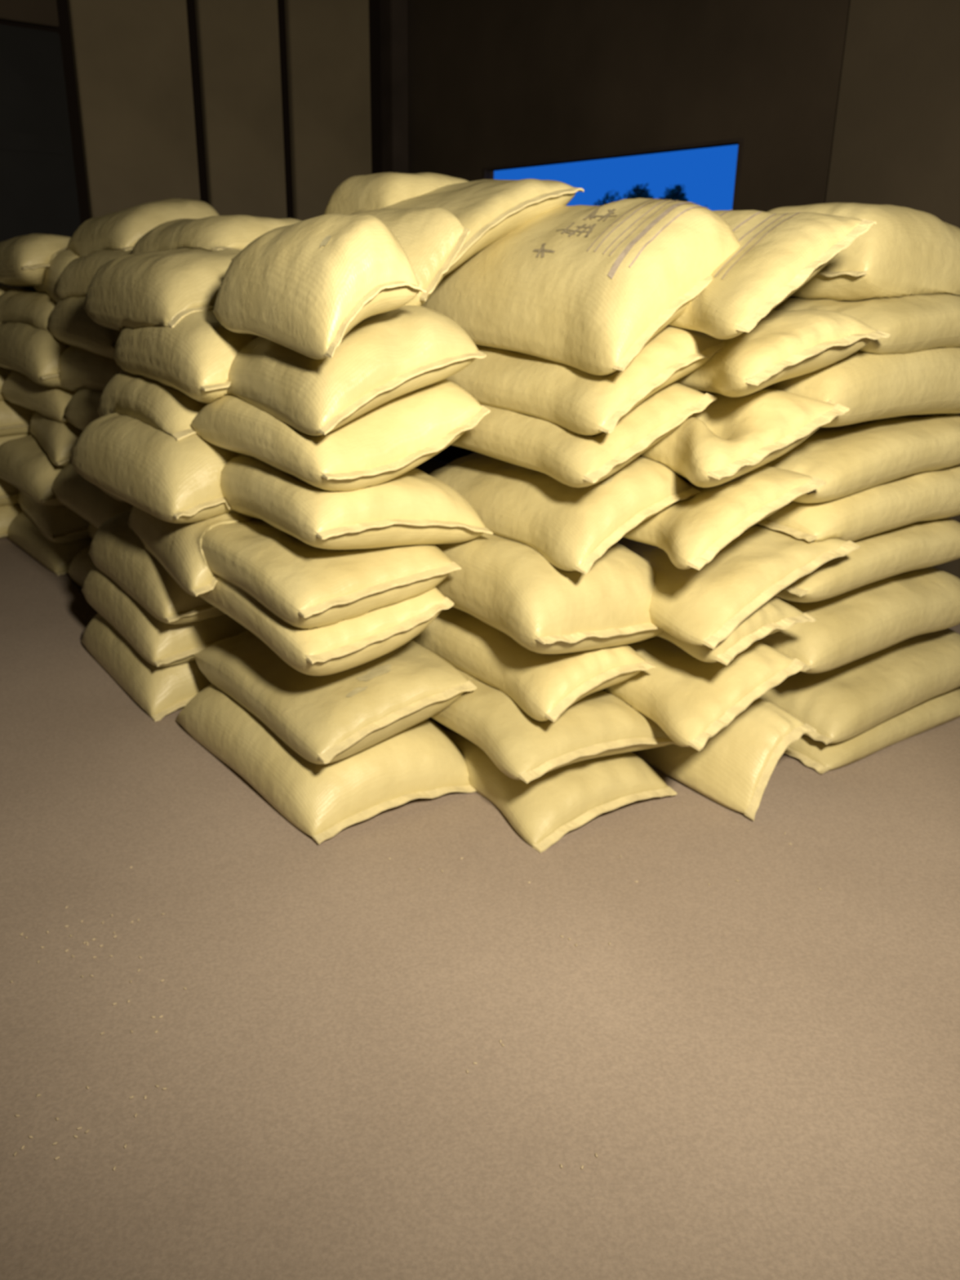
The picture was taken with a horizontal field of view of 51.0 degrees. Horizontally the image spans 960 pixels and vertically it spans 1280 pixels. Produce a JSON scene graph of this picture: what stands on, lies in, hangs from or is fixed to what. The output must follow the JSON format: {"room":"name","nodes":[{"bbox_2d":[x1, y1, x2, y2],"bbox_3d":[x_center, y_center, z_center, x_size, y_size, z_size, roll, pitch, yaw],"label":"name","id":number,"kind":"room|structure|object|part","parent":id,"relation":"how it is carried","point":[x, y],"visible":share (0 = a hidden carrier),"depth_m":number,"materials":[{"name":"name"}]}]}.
{"room":"warehouse","nodes":[
{"label":"warehouse","id":0,"kind":"room"},
{"bbox_2d":[0,0,382,224],"bbox_3d":[-4.409,-2.875,5.040,9.310,4.600,0.260,-13,24,-34],"label":"wall","id":1,"kind":"structure","parent":0,"point":[252,108],"depth_m":6.71,"materials":[{"name":"brown wood"}]},
{"bbox_3d":[-3.129,-4.422,5.335,1.490,1.850,0.062,-13,24,-34],"label":"wall panel","id":2,"kind":"part","parent":1,"relation":"part of","materials":[{"name":"brown paint"}]},
{"bbox_2d":[0,24,80,288],"bbox_3d":[-3.152,-2.239,6.106,1.490,2.720,0.105,-13,24,-34],"label":"door","id":3,"kind":"structure","parent":1,"relation":"in","point":[38,194],"depth_m":6.13,"materials":[{"name":"black paint"}]},
{"bbox_3d":[-3.149,-2.133,6.137,1.370,0.100,0.013,-13,24,-34],"label":"rail","id":4,"kind":"part","parent":3,"relation":"part of","materials":[{"name":"black paint"}]},
{"bbox_3d":[-3.135,-2.932,5.847,1.370,0.100,0.013,-13,24,-34],"label":"rail","id":5,"kind":"part","parent":3,"relation":"part of","materials":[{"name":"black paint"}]},
{"bbox_3d":[-2.196,-3.357,6.477,0.730,4.600,0.062,-13,24,-34],"label":"wall panel","id":6,"kind":"part","parent":1,"relation":"part of","materials":[{"name":"brown paint"}]},
{"bbox_3d":[-1.614,-3.495,6.885,0.560,4.600,0.062,-13,24,-34],"label":"wall panel","id":7,"kind":"part","parent":1,"relation":"part of","materials":[{"name":"brown paint"}]},
{"bbox_3d":[-1.071,-3.623,7.266,0.630,4.600,0.062,-13,24,-34],"label":"wall panel","id":8,"kind":"part","parent":1,"relation":"part of","materials":[{"name":"brown paint"}]},
{"bbox_2d":[379,0,408,173],"bbox_3d":[-0.635,-3.704,7.512,0.140,4.600,0.160,-13,24,-34],"label":"trim","id":9,"kind":"structure","parent":1,"relation":"attached to","point":[393,13],"depth_m":7.33,"materials":[{"name":"wood"}]},
{"bbox_2d":[0,457,959,1279],"bbox_3d":[-0.799,1.002,1.477,9.600,0.120,12.200,-13,24,-34],"label":"floor","id":10,"kind":"structure","parent":0,"point":[760,1071],"depth_m":2.02,"materials":[{"name":"concrete"}]},
{"bbox_2d":[6,511,92,575],"bbox_3d":[-2.122,-0.578,5.277,0.500,0.198,0.954,-14,25,-36],"label":"sack","id":11,"kind":"object","parent":10,"relation":"on","point":[57,557],"visible":0.27,"depth_m":4.97,"materials":[{"name":"beige fabric"}]},
{"bbox_2d":[0,502,22,537],"bbox_3d":[-2.698,-0.777,5.804,0.482,0.198,0.839,-12,24,-32],"label":"sack","id":12,"kind":"object","parent":11,"relation":"on","point":[7,513],"visible":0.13,"depth_m":5.48,"materials":[{"name":"beige fabric"}]},
{"bbox_2d":[0,477,19,506],"bbox_3d":[-2.674,-0.958,5.754,0.460,0.270,0.854,-11,23,-31],"label":"sack","id":13,"kind":"object","parent":12,"relation":"on","point":[9,493],"visible":0.08,"depth_m":5.43,"materials":[{"name":"beige fabric"}]},
{"bbox_2d":[0,433,31,444],"bbox_3d":[-2.698,-1.126,5.680,0.440,0.261,0.822,-14,25,-36],"label":"sack","id":14,"kind":"object","parent":13,"relation":"on","point":[2,439],"visible":0.02,"depth_m":5.38,"materials":[{"name":"beige fabric"}]},
{"bbox_2d":[0,400,35,436],"bbox_3d":[-2.678,-1.285,5.627,0.421,0.244,0.826,-14,25,-35],"label":"sack","id":15,"kind":"object","parent":14,"relation":"on","point":[15,419],"visible":0.45,"depth_m":5.34,"materials":[{"name":"beige fabric"}]},
{"bbox_2d":[0,366,13,400],"bbox_3d":[-2.644,-1.476,5.581,0.399,0.250,0.845,-12,24,-31],"label":"sack","id":16,"kind":"object","parent":15,"relation":"on","point":[4,372],"visible":0.05,"depth_m":5.26,"materials":[{"name":"beige fabric"}]},
{"bbox_3d":[-2.671,-1.647,5.495,0.822,0.269,0.844,1,20,0],"label":"sack","id":17,"kind":"object","parent":16,"relation":"on","visible":0},
{"bbox_2d":[0,283,23,295],"bbox_3d":[-2.616,-1.808,5.478,0.360,0.252,0.851,-11,23,-30],"label":"sack","id":18,"kind":"object","parent":17,"relation":"on","point":[3,287],"visible":0.16,"depth_m":5.21,"materials":[{"name":"beige fabric"}]},
{"bbox_2d":[17,489,91,543],"bbox_3d":[-2.076,-0.741,5.224,0.501,0.278,0.974,-12,24,-31],"label":"sack","id":19,"kind":"object","parent":11,"relation":"on","point":[57,523],"visible":0.23,"depth_m":4.83,"materials":[{"name":"beige fabric"}]},
{"bbox_2d":[0,434,64,506],"bbox_3d":[-2.125,-0.889,5.112,0.502,0.257,0.952,-14,25,-36],"label":"sack","id":20,"kind":"object","parent":19,"relation":"on","point":[24,464],"visible":0.4,"depth_m":4.84,"materials":[{"name":"beige fabric"}]},
{"bbox_2d":[29,411,83,466],"bbox_3d":[-1.955,-1.070,5.048,0.504,0.268,0.999,-10,23,-29],"label":"sack","id":21,"kind":"object","parent":20,"relation":"on","point":[57,439],"visible":0.23,"depth_m":4.64,"materials":[{"name":"beige fabric"}]},
{"bbox_2d":[0,369,76,422],"bbox_3d":[-2.002,-1.270,5.015,0.499,0.262,0.974,-15,26,-38],"label":"sack","id":22,"kind":"object","parent":21,"relation":"on","point":[18,388],"visible":0.27,"depth_m":4.79,"materials":[{"name":"beige fabric"}]},
{"bbox_2d":[0,322,71,388],"bbox_3d":[-1.989,-1.417,4.893,0.580,0.305,0.956,-14,25,-36],"label":"sack","id":23,"kind":"object","parent":22,"relation":"on","point":[27,349],"visible":0.32,"depth_m":4.53,"materials":[{"name":"beige fabric"}]},
{"bbox_2d":[0,288,57,334],"bbox_3d":[-2.031,-1.601,4.940,0.501,0.238,0.978,-15,26,-38],"label":"sack","id":24,"kind":"object","parent":23,"relation":"on","point":[31,307],"visible":0.2,"depth_m":4.72,"materials":[{"name":"beige fabric"}]},
{"bbox_2d":[31,248,79,302],"bbox_3d":[-1.862,-1.764,4.858,0.502,0.282,0.995,-11,23,-29],"label":"sack","id":25,"kind":"object","parent":24,"relation":"on","point":[60,260],"visible":0.16,"depth_m":4.50,"materials":[{"name":"beige fabric"}]},
{"bbox_2d":[0,233,71,286],"bbox_3d":[-2.099,-1.847,4.941,0.500,0.264,0.822,-13,24,-34],"label":"sack","id":26,"kind":"object","parent":25,"relation":"on","point":[24,260],"visible":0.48,"depth_m":4.60,"materials":[{"name":"beige fabric"}]},
{"bbox_2d":[66,546,95,588],"bbox_3d":[-1.505,-0.311,4.570,0.500,0.201,0.924,-13,25,-35],"label":"sack","id":27,"kind":"object","parent":10,"relation":"on","point":[82,563],"visible":0.06,"depth_m":4.63,"materials":[{"name":"beige fabric"}]},
{"bbox_3d":[-1.474,-0.509,4.601,0.501,0.270,0.976,-11,23,-29],"label":"sack","id":28,"kind":"object","parent":27,"relation":"on","visible":0},
{"bbox_2d":[51,462,133,528],"bbox_3d":[-1.531,-0.663,4.479,0.500,0.261,0.931,-14,25,-35],"label":"sack","id":29,"kind":"object","parent":28,"relation":"on","point":[77,493],"visible":0.23,"depth_m":4.31,"materials":[{"name":"beige fabric"}]},
{"bbox_2d":[69,435,125,502],"bbox_3d":[-1.424,-0.801,4.329,0.500,0.273,0.952,-12,24,-31],"label":"sack","id":30,"kind":"object","parent":29,"relation":"on","point":[77,439],"visible":0.03,"depth_m":4.06,"materials":[{"name":"beige fabric"}]},
{"bbox_2d":[64,386,102,430],"bbox_3d":[-1.392,-0.995,4.298,0.502,0.248,0.938,-14,25,-36],"label":"sack","id":31,"kind":"object","parent":30,"relation":"on","point":[81,411],"visible":0.09,"depth_m":4.29,"materials":[{"name":"beige fabric"}]},
{"bbox_2d":[57,345,121,391],"bbox_3d":[-1.466,-1.194,4.377,0.501,0.271,0.961,-16,26,-38],"label":"sack","id":32,"kind":"object","parent":31,"relation":"on","point":[79,368],"visible":0.16,"depth_m":4.26,"materials":[{"name":"beige fabric"}]},
{"bbox_2d":[47,296,120,359],"bbox_3d":[-1.472,-1.353,4.272,0.501,0.269,0.922,-13,24,-34],"label":"sack","id":33,"kind":"object","parent":32,"relation":"on","point":[69,322],"visible":0.28,"depth_m":4.11,"materials":[{"name":"beige fabric"}]},
{"bbox_2d":[54,248,132,299],"bbox_3d":[-1.351,-1.488,4.157,0.499,0.266,0.965,-16,26,-39],"label":"sack","id":34,"kind":"object","parent":33,"relation":"on","point":[76,277],"visible":0.25,"depth_m":4.12,"materials":[{"name":"beige fabric"}]},
{"bbox_2d":[66,198,219,257],"bbox_3d":[-1.469,-1.769,4.405,0.481,0.298,0.823,-13,25,-34],"label":"sack","id":35,"kind":"object","parent":34,"relation":"on","point":[122,229],"visible":0.56,"depth_m":4.14,"materials":[{"name":"beige fabric"}]},
{"bbox_2d":[80,613,212,721],"bbox_3d":[-1.127,-0.013,3.731,0.500,0.229,0.895,-13,24,-33],"label":"sack","id":36,"kind":"object","parent":10,"relation":"on","point":[160,691],"visible":0.37,"depth_m":3.40,"materials":[{"name":"beige fabric"}]},
{"bbox_2d":[81,565,247,666],"bbox_3d":[-1.096,-0.173,3.668,0.504,0.270,0.889,-13,24,-34],"label":"sack","id":37,"kind":"object","parent":36,"relation":"on","point":[160,643],"visible":0.26,"depth_m":3.35,"materials":[{"name":"beige fabric"}]},
{"bbox_2d":[88,510,225,623],"bbox_3d":[-1.014,-0.306,3.523,0.500,0.284,0.892,-13,24,-33],"label":"sack","id":38,"kind":"object","parent":37,"relation":"on","point":[116,549],"visible":0.34,"depth_m":3.25,"materials":[{"name":"beige fabric"}]},
{"bbox_2d":[127,505,261,596],"bbox_3d":[-0.816,-0.400,3.246,0.522,0.282,0.923,-11,23,-30],"label":"sack","id":39,"kind":"object","parent":38,"relation":"on","point":[177,547],"visible":0.16,"depth_m":2.89,"materials":[{"name":"beige fabric"}]},
{"bbox_2d":[69,412,243,523],"bbox_3d":[-0.906,-0.579,3.159,0.504,0.278,0.897,-14,25,-36],"label":"sack","id":40,"kind":"object","parent":39,"relation":"on","point":[136,462],"visible":0.52,"depth_m":2.85,"materials":[{"name":"beige fabric"}]},
{"bbox_2d":[97,368,207,440],"bbox_3d":[-0.900,-0.783,3.273,0.500,0.255,0.908,-12,24,-32],"label":"sack","id":41,"kind":"object","parent":40,"relation":"on","point":[167,409],"visible":0.3,"depth_m":2.98,"materials":[{"name":"beige fabric"}]},
{"bbox_2d":[112,309,258,403],"bbox_3d":[-0.774,-0.901,3.089,0.505,0.260,0.900,-12,24,-32],"label":"sack","id":42,"kind":"object","parent":41,"relation":"on","point":[195,357],"visible":0.34,"depth_m":2.75,"materials":[{"name":"beige fabric"}]},
{"bbox_2d":[83,247,240,331],"bbox_3d":[-0.924,-1.125,3.257,0.501,0.278,0.890,-13,24,-34],"label":"sack","id":43,"kind":"object","parent":42,"relation":"on","point":[157,287],"visible":0.51,"depth_m":2.96,"materials":[{"name":"beige fabric"}]},
{"bbox_2d":[129,214,302,254],"bbox_3d":[-0.859,-1.355,3.515,0.501,0.224,0.822,-13,24,-34],"label":"sack","id":44,"kind":"object","parent":43,"relation":"on","point":[236,232],"visible":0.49,"depth_m":3.21,"materials":[{"name":"beige fabric"}]},
{"bbox_2d":[175,684,476,844],"bbox_3d":[-0.489,0.250,3.065,0.569,0.215,0.962,-14,25,-35],"label":"sack","id":45,"kind":"object","parent":10,"relation":"on","point":[420,760],"visible":0.45,"depth_m":2.78,"materials":[{"name":"beige fabric"}]},
{"bbox_2d":[193,629,476,764],"bbox_3d":[-0.472,0.102,3.022,0.501,0.231,0.971,-12,24,-32],"label":"sack","id":46,"kind":"object","parent":45,"relation":"on","point":[325,719],"visible":0.73,"depth_m":2.74,"materials":[{"name":"beige fabric"}]},
{"bbox_2d":[200,575,453,675],"bbox_3d":[-0.516,-0.146,2.894,0.442,0.246,0.953,-13,24,-34],"label":"sack","id":47,"kind":"object","parent":46,"relation":"on","point":[346,644],"visible":0.43,"depth_m":2.58,"materials":[{"name":"beige fabric"}]},
{"bbox_2d":[201,519,461,628],"bbox_3d":[-0.473,-0.241,2.806,0.482,0.193,0.823,-13,24,-34],"label":"sack","id":48,"kind":"object","parent":47,"relation":"on","point":[304,585],"visible":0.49,"depth_m":2.56,"materials":[{"name":"beige fabric"}]},
{"bbox_2d":[219,453,493,549],"bbox_3d":[-0.382,-0.403,2.783,0.529,0.229,0.793,-12,24,-32],"label":"sack","id":49,"kind":"object","parent":48,"relation":"on","point":[413,507],"visible":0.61,"depth_m":2.52,"materials":[{"name":"beige fabric"}]},
{"bbox_2d":[190,378,490,491],"bbox_3d":[-0.400,-0.595,2.696,0.490,0.258,0.784,-14,25,-36],"label":"sack","id":50,"kind":"object","parent":49,"relation":"on","point":[386,442],"visible":0.73,"depth_m":2.47,"materials":[{"name":"beige fabric"}]},
{"bbox_2d":[226,305,486,435],"bbox_3d":[-0.372,-0.735,2.645,0.475,0.286,0.768,-12,24,-31],"label":"sack","id":51,"kind":"object","parent":50,"relation":"on","point":[385,357],"visible":0.83,"depth_m":2.40,"materials":[{"name":"beige fabric"}]},
{"bbox_2d":[213,213,426,359],"bbox_3d":[-0.412,-0.870,2.455,0.263,0.316,0.643,-13,24,-34],"label":"sack","id":52,"kind":"object","parent":51,"relation":"on","point":[301,286],"visible":1,"depth_m":2.28,"materials":[{"name":"beige fabric"}]},
{"bbox_2d":[231,207,470,306],"bbox_3d":[-0.349,-1.010,2.659,0.460,0.266,0.472,-13,24,-34],"label":"sack","id":53,"kind":"object","parent":51,"relation":"on","point":[431,238],"visible":0.42,"depth_m":2.60,"materials":[{"name":"beige fabric"}]},
{"bbox_2d":[350,178,583,275],"bbox_3d":[-0.092,-1.210,2.953,0.499,0.290,0.642,-13,24,-34],"label":"sack","id":54,"kind":"object","parent":53,"relation":"on","point":[491,209],"visible":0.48,"depth_m":2.76,"materials":[{"name":"beige fabric"}]},
{"bbox_2d":[324,172,469,214],"bbox_3d":[-0.222,-1.349,3.196,0.420,0.238,0.442,-13,24,-34],"label":"sack","id":55,"kind":"object","parent":54,"relation":"on","point":[376,191],"visible":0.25,"depth_m":3.02,"materials":[{"name":"beige fabric"}]},
{"bbox_2d":[0,832,822,1183],"bbox_3d":[-0.055,0.714,2.123,1.890,0.004,1.003,-1,20,-7],"label":"grain","id":56,"kind":"object","parent":10,"relation":"on","point":[66,907],"visible":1,"depth_m":2.00,"materials":[{"name":"beige food"}]},
{"bbox_2d":[428,716,676,853],"bbox_3d":[0.081,0.303,3.071,0.520,0.131,0.952,-13,24,-34],"label":"sack","id":57,"kind":"object","parent":10,"relation":"on","point":[542,810],"visible":0.42,"depth_m":2.75,"materials":[{"name":"beige fabric"}]},
{"bbox_2d":[431,666,684,783],"bbox_3d":[0.070,0.163,3.009,0.595,0.201,0.953,-13,24,-34],"label":"sack","id":58,"kind":"object","parent":57,"relation":"on","point":[524,748],"visible":0.42,"depth_m":2.68,"materials":[{"name":"beige fabric"}]},
{"bbox_2d":[410,606,656,722],"bbox_3d":[0.047,-0.003,2.955,0.365,0.203,0.953,-13,24,-34],"label":"sack","id":59,"kind":"object","parent":58,"relation":"on","point":[544,686],"visible":0.49,"depth_m":2.68,"materials":[{"name":"beige fabric"}]},
{"bbox_2d":[434,532,663,653],"bbox_3d":[0.087,-0.195,2.887,0.549,0.280,0.952,-13,24,-34],"label":"sack","id":60,"kind":"object","parent":59,"relation":"on","point":[505,584],"visible":0.52,"depth_m":2.56,"materials":[{"name":"beige fabric"}]},
{"bbox_2d":[428,452,701,573],"bbox_3d":[0.128,-0.416,2.836,0.396,0.272,0.954,-13,24,-34],"label":"sack","id":61,"kind":"object","parent":60,"relation":"on","point":[571,527],"visible":0.71,"depth_m":2.56,"materials":[{"name":"beige fabric"}]},
{"bbox_2d":[450,382,716,487],"bbox_3d":[0.146,-0.616,2.773,0.413,0.243,0.955,-13,24,-34],"label":"sack","id":62,"kind":"object","parent":61,"relation":"on","point":[572,459],"visible":0.45,"depth_m":2.49,"materials":[{"name":"beige fabric"}]},
{"bbox_2d":[445,324,724,435],"bbox_3d":[0.186,-0.750,2.755,0.424,0.257,0.954,-13,24,-34],"label":"sack","id":63,"kind":"object","parent":62,"relation":"on","point":[578,401],"visible":0.56,"depth_m":2.48,"materials":[{"name":"beige fabric"}]},
{"bbox_2d":[421,197,739,375],"bbox_3d":[0.215,-0.967,2.709,0.434,0.416,0.974,-13,24,-34],"label":"sack","id":64,"kind":"object","parent":63,"relation":"on","point":[585,288],"visible":0.88,"depth_m":2.47,"materials":[{"name":"beige fabric"}]},
{"bbox_2d":[631,697,816,820],"bbox_3d":[0.559,0.220,3.125,0.245,0.253,0.953,-13,25,-35],"label":"sack","id":65,"kind":"object","parent":10,"relation":"on","point":[735,766],"visible":0.27,"depth_m":2.82,"materials":[{"name":"beige fabric"}]},
{"bbox_2d":[604,635,806,751],"bbox_3d":[0.428,0.046,2.955,0.411,0.214,0.953,-13,24,-34],"label":"sack","id":66,"kind":"object","parent":65,"relation":"on","point":[691,699],"visible":0.37,"depth_m":2.67,"materials":[{"name":"beige fabric"}]},
{"bbox_2d":[657,595,816,665],"bbox_3d":[0.478,-0.139,2.924,0.349,0.157,0.967,-12,24,-32],"label":"sack","id":67,"kind":"object","parent":66,"relation":"on","point":[775,615],"visible":0.24,"depth_m":2.57,"materials":[{"name":"beige fabric"}]},
{"bbox_2d":[613,524,860,649],"bbox_3d":[0.507,-0.245,2.909,0.569,0.244,0.956,-13,24,-34],"label":"sack","id":68,"kind":"object","parent":67,"relation":"on","point":[704,606],"visible":0.41,"depth_m":2.59,"materials":[{"name":"beige fabric"}]},
{"bbox_2d":[622,465,826,570],"bbox_3d":[0.402,-0.406,2.763,0.454,0.220,0.953,-13,24,-34],"label":"sack","id":69,"kind":"object","parent":68,"relation":"on","point":[691,531],"visible":0.45,"depth_m":2.46,"materials":[{"name":"beige fabric"}]},
{"bbox_2d":[640,387,849,487],"bbox_3d":[0.443,-0.587,2.728,0.469,0.218,0.953,-13,24,-34],"label":"sack","id":70,"kind":"object","parent":69,"relation":"on","point":[731,437],"visible":0.45,"depth_m":2.45,"materials":[{"name":"beige fabric"}]},
{"bbox_2d":[674,309,890,396],"bbox_3d":[0.537,-0.796,2.723,0.500,0.207,0.953,-13,24,-34],"label":"sack","id":71,"kind":"object","parent":70,"relation":"on","point":[784,344],"visible":0.31,"depth_m":2.41,"materials":[{"name":"beige fabric"}]},
{"bbox_2d":[668,209,876,339],"bbox_3d":[0.464,-0.970,2.612,0.424,0.314,0.972,-13,24,-34],"label":"sack","id":72,"kind":"object","parent":71,"relation":"on","point":[777,254],"visible":0.46,"depth_m":2.32,"materials":[{"name":"beige fabric"}]},
{"bbox_2d":[784,686,959,773],"bbox_3d":[1.279,0.194,3.467,0.999,0.109,0.524,-14,25,-35],"label":"sack","id":73,"kind":"object","parent":10,"relation":"on","point":[944,708],"visible":0.23,"depth_m":3.15,"materials":[{"name":"beige fabric"}]},
{"bbox_2d":[758,627,959,744],"bbox_3d":[1.280,0.081,3.425,0.999,0.211,0.524,-14,25,-35],"label":"sack","id":74,"kind":"object","parent":73,"relation":"on","point":[842,703],"visible":0.45,"depth_m":3.17,"materials":[{"name":"beige fabric"}]},
{"bbox_2d":[756,566,959,673],"bbox_3d":[1.157,-0.121,3.251,0.999,0.218,0.523,-14,25,-35],"label":"sack","id":75,"kind":"object","parent":74,"relation":"on","point":[851,625],"visible":0.46,"depth_m":2.98,"materials":[{"name":"beige fabric"}]},
{"bbox_2d":[773,517,959,602],"bbox_3d":[1.108,-0.305,3.142,0.998,0.179,0.523,-14,25,-35],"label":"sack","id":76,"kind":"object","parent":75,"relation":"on","point":[920,544],"visible":0.4,"depth_m":2.88,"materials":[{"name":"beige fabric"}]},
{"bbox_2d":[755,464,959,542],"bbox_3d":[1.120,-0.458,3.094,0.999,0.194,0.523,-14,25,-35],"label":"sack","id":77,"kind":"object","parent":76,"relation":"on","point":[926,495],"visible":0.39,"depth_m":2.79,"materials":[{"name":"beige fabric"}]},
{"bbox_2d":[763,413,959,502],"bbox_3d":[1.091,-0.583,3.023,0.999,0.206,0.525,-14,25,-35],"label":"sack","id":78,"kind":"object","parent":77,"relation":"on","point":[853,458],"visible":0.49,"depth_m":2.76,"materials":[{"name":"beige fabric"}]},
{"bbox_2d":[764,346,959,426],"bbox_3d":[1.106,-0.779,2.961,1.000,0.232,0.526,-14,25,-35],"label":"sack","id":79,"kind":"object","parent":78,"relation":"on","point":[873,386],"visible":0.43,"depth_m":2.65,"materials":[{"name":"beige fabric"}]},
{"bbox_2d":[771,293,959,354],"bbox_3d":[1.224,-0.947,2.991,0.998,0.175,0.523,-14,25,-35],"label":"sack","id":80,"kind":"object","parent":79,"relation":"on","point":[922,322],"visible":0.39,"depth_m":2.67,"materials":[{"name":"beige fabric"}]},
{"bbox_2d":[766,202,959,300],"bbox_3d":[1.230,-1.085,3.070,0.997,0.424,0.532,-13,25,-35],"label":"sack","id":81,"kind":"object","parent":80,"relation":"on","point":[907,251],"visible":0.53,"depth_m":2.70,"materials":[{"name":"beige fabric"}]},
{"bbox_2d":[407,0,959,578],"bbox_3d":[2.877,-2.089,3.255,0.090,4.600,11.660,-13,24,-34],"label":"wall","id":82,"kind":"structure","parent":0,"point":[491,82],"depth_m":5.28,"materials":[{"name":"brown paint"}]},
{"bbox_2d":[483,137,744,210],"bbox_3d":[0.703,-2.728,6.121,0.050,0.401,2.236,-13,24,-34],"label":"window","id":83,"kind":"structure","parent":82,"relation":"attached to","point":[740,141],"depth_m":5.68,"materials":[{"name":"metal"}]},
{"bbox_3d":[0.043,-3.044,6.954,0.050,0.365,0.018,-13,24,-34],"label":"frame","id":84,"kind":"part","parent":83,"relation":"part of","materials":[{"name":"metal"}]},
{"bbox_3d":[0.706,-2.908,6.055,0.050,0.018,2.236,-13,24,-34],"label":"frame","id":85,"kind":"part","parent":83,"relation":"part of","materials":[{"name":"metal"}]},
{"bbox_3d":[1.363,-2.413,5.287,0.050,0.365,0.018,-13,24,-34],"label":"frame","id":86,"kind":"part","parent":83,"relation":"part of","materials":[{"name":"metal"}]},
{"bbox_3d":[2.188,-2.402,4.080,0.031,4.600,1.660,-13,24,-34],"label":"wall panel","id":87,"kind":"part","parent":82,"relation":"part of","materials":[{"name":"brown paint"}]},
{"label":"outside","id":88,"kind":"structure","parent":0,"visible":0},
{"bbox_3d":[21.874,-8.058,27.557,107.760,0.100,115.820,1,20,0],"label":"ground","id":89,"kind":"structure","parent":88,"visible":0},
{"bbox_2d":[591,189,622,205],"bbox_3d":[6.088,-18.945,48.778,2.802,5.286,2.440,1,20,0],"label":"tree","id":90,"kind":"object","parent":89,"relation":"on","point":[607,196],"visible":0.06,"depth_m":47.83,"materials":[{"name":"green plant"}]},
{"bbox_2d":[604,183,653,204],"bbox_3d":[6.054,-15.278,39.421,2.591,4.795,2.257,1,20,0],"label":"tree","id":91,"kind":"object","parent":89,"relation":"on","point":[639,192],"visible":0.05,"depth_m":38.53,"materials":[{"name":"green plant"}]},
{"bbox_2d":[658,184,706,207],"bbox_3d":[7.923,-16.206,41.765,2.701,5.002,2.352,1,20,0],"label":"tree","id":92,"kind":"object","parent":89,"relation":"on","point":[674,194],"visible":0.09,"depth_m":40.88,"materials":[{"name":"green plant"}]}
]}

